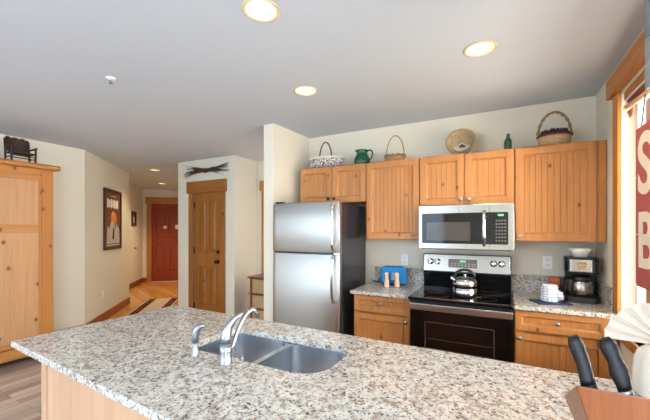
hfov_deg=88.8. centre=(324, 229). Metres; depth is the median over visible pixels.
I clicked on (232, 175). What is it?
wall
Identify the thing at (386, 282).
shaker
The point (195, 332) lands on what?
sprayer
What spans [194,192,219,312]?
door
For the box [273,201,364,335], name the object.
refrigerator
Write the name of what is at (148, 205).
trim
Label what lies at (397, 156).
basket
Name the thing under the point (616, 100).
trim
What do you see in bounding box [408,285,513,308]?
cooktop
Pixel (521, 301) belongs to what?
countertop
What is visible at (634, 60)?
trim
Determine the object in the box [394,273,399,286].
shaker
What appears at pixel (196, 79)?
ceiling
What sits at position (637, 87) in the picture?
window blind
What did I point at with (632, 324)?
fan
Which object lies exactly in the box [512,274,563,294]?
backsplash
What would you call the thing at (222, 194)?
trim
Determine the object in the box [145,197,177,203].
trim
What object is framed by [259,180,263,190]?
trim
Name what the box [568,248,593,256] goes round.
filter
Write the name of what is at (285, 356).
sink
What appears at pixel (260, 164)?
wall
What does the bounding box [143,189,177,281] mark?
wall
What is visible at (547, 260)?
outlet
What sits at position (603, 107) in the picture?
wall
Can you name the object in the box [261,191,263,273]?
trim
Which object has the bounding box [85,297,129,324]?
baseboard
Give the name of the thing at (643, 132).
hanging sign
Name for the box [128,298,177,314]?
runner rug
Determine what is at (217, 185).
trim
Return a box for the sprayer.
[191,323,204,356]
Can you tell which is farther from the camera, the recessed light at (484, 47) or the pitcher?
the pitcher
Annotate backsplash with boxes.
[375,266,423,283]
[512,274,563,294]
[596,279,611,310]
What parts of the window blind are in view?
pull cord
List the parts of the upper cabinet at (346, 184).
door, door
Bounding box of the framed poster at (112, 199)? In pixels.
[103,187,121,250]
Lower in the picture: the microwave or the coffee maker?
the coffee maker
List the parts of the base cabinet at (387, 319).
drawer, door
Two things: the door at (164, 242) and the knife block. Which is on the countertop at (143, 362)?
the knife block
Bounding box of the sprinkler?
[106,76,115,83]
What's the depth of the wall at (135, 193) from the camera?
8.75 m
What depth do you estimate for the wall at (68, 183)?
4.54 m
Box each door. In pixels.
[151,204,177,281]
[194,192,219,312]
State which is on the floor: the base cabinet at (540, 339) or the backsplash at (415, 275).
the base cabinet at (540, 339)
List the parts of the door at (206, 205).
panel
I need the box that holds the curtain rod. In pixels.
[623,90,649,110]
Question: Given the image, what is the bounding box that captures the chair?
[3,136,37,162]
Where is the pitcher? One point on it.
(361, 156)
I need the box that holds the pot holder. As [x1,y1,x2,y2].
[529,299,572,304]
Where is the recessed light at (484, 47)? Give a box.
[463,40,497,56]
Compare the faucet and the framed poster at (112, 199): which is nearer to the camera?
the faucet
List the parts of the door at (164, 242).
panel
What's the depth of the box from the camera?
2.82 m
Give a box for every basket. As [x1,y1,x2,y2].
[308,142,344,167]
[384,135,405,160]
[536,111,572,145]
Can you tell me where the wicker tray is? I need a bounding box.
[446,128,475,153]
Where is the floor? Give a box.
[0,281,177,419]
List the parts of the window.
pane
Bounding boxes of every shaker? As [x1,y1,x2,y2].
[384,272,388,286]
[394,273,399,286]
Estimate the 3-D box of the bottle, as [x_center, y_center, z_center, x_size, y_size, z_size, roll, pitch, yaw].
[1.613,-0.762,2.926,0.062,0.162,0.062,0,0,28]
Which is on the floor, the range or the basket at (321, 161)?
the range
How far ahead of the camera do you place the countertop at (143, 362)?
1.27 m
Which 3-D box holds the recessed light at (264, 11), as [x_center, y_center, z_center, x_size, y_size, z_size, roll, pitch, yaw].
[-0.330,-1.175,1.711,0.200,0.102,0.200,0,0,28]
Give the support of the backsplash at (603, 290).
attached to the wall at (603, 107)
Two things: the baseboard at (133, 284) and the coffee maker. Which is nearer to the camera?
the coffee maker
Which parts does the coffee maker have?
carafe handle, water tank, plate, carafe lid, switch panel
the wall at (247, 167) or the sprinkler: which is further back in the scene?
the wall at (247, 167)
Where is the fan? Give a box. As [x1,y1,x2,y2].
[604,302,649,397]
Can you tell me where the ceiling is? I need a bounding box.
[0,0,644,189]
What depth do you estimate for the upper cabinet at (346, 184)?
3.55 m
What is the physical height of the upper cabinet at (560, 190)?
0.778 m
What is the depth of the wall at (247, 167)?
5.30 m
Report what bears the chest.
on the floor
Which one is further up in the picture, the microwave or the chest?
the microwave
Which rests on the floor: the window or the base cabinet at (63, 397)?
the base cabinet at (63, 397)
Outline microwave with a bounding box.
[419,203,513,250]
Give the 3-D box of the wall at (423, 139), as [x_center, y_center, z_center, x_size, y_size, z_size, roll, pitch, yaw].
[1.113,0.175,3.494,2.970,2.610,0.120,0,0,28]
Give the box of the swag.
[183,162,229,178]
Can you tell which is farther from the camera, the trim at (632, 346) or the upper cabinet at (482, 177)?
the upper cabinet at (482, 177)
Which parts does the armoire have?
rail, door, cornice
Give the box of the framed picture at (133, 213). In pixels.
[131,211,136,225]
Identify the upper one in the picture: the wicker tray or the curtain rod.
the curtain rod
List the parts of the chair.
leg, leg, backrest, seat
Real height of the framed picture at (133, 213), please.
0.375 m
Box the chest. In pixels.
[247,273,263,319]
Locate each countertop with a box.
[11,305,640,419]
[350,281,423,298]
[512,291,616,318]
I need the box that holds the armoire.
[0,158,60,363]
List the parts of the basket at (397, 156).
hoop handle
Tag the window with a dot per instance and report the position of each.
(642, 295)
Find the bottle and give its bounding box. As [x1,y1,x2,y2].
[504,133,511,148]
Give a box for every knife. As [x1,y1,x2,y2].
[568,334,597,388]
[599,336,634,395]
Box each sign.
[636,94,649,290]
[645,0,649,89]
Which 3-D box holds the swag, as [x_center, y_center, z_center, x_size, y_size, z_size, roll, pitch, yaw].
[-1.910,-0.954,5.291,0.994,0.231,0.068,0,0,28]
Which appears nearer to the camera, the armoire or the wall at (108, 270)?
the armoire
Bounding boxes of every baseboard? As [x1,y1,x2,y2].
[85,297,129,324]
[129,278,142,289]
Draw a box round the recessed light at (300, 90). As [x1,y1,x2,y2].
[294,86,317,95]
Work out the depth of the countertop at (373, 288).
3.08 m
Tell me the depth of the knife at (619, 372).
0.57 m
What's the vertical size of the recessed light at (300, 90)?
0.102 m
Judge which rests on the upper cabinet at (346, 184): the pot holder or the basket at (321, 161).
the basket at (321, 161)
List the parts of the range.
oven handle, trim, oven door, door, control panel, burner knob, burner knob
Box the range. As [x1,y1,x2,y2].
[408,253,513,362]
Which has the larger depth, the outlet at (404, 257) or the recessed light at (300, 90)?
the outlet at (404, 257)
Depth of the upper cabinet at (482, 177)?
2.94 m
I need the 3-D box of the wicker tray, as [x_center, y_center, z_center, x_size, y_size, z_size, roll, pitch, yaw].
[1.284,-0.825,3.132,0.266,0.260,0.109,0,0,28]
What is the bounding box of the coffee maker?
[559,256,598,303]
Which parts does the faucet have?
lever handle, spout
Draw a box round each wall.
[0,134,84,330]
[85,150,128,323]
[129,184,142,283]
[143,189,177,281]
[178,155,238,314]
[239,157,256,317]
[257,161,263,274]
[264,123,308,321]
[309,96,595,293]
[596,28,646,377]
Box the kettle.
[450,268,476,297]
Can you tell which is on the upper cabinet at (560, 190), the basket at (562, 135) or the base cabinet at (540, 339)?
the basket at (562, 135)
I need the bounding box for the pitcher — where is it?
[354,149,372,163]
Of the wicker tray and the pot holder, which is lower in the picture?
the pot holder
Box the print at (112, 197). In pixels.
[106,191,119,246]
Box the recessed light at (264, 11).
[241,0,280,22]
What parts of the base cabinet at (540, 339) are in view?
drawer, door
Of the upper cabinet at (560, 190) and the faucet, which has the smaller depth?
the faucet
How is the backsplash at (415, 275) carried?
attached to the wall at (423, 139)
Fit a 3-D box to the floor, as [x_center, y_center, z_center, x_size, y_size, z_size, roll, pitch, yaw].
[-2.927,1.530,4.483,11.040,0.100,10.800,0,0,28]
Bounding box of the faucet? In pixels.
[219,307,259,365]
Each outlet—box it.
[401,254,407,264]
[543,256,552,268]
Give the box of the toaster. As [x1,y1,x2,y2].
[372,265,407,285]
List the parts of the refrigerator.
fridge door, freezer door, handle, handle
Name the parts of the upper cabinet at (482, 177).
door, door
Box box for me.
[548,276,559,289]
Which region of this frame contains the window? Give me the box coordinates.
[636,95,649,303]
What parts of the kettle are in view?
handle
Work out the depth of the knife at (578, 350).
0.59 m
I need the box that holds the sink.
[199,334,345,373]
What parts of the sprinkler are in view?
plate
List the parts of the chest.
wicker drawer, wicker drawer, wicker drawer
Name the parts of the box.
lid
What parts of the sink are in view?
bowl, bowl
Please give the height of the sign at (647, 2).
0.598 m
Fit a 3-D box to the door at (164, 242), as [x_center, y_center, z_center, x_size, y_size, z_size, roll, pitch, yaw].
[-4.481,0.372,9.453,0.870,2.200,0.110,0,0,-14]
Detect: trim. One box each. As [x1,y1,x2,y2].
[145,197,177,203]
[147,204,150,281]
[186,179,226,193]
[188,191,224,312]
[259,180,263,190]
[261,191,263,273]
[606,29,645,100]
[612,92,620,313]
[619,340,644,353]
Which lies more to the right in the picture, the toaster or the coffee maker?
the coffee maker
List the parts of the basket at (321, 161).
handle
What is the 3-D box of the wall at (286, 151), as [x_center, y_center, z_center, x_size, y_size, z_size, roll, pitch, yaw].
[-0.400,0.175,3.907,0.172,2.610,0.800,0,0,28]
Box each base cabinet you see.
[41,363,150,419]
[354,294,410,344]
[512,298,616,379]
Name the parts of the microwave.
glass, handle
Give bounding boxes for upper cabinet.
[300,163,365,204]
[366,158,419,239]
[420,149,513,205]
[514,140,606,241]
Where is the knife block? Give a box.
[564,386,649,419]
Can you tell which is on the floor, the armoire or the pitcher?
the armoire
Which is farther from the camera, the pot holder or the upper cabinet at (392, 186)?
the upper cabinet at (392, 186)
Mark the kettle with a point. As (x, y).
(464, 286)
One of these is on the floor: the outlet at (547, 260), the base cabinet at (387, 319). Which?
the base cabinet at (387, 319)
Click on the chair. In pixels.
(12, 146)
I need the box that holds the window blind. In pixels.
[623,70,645,249]

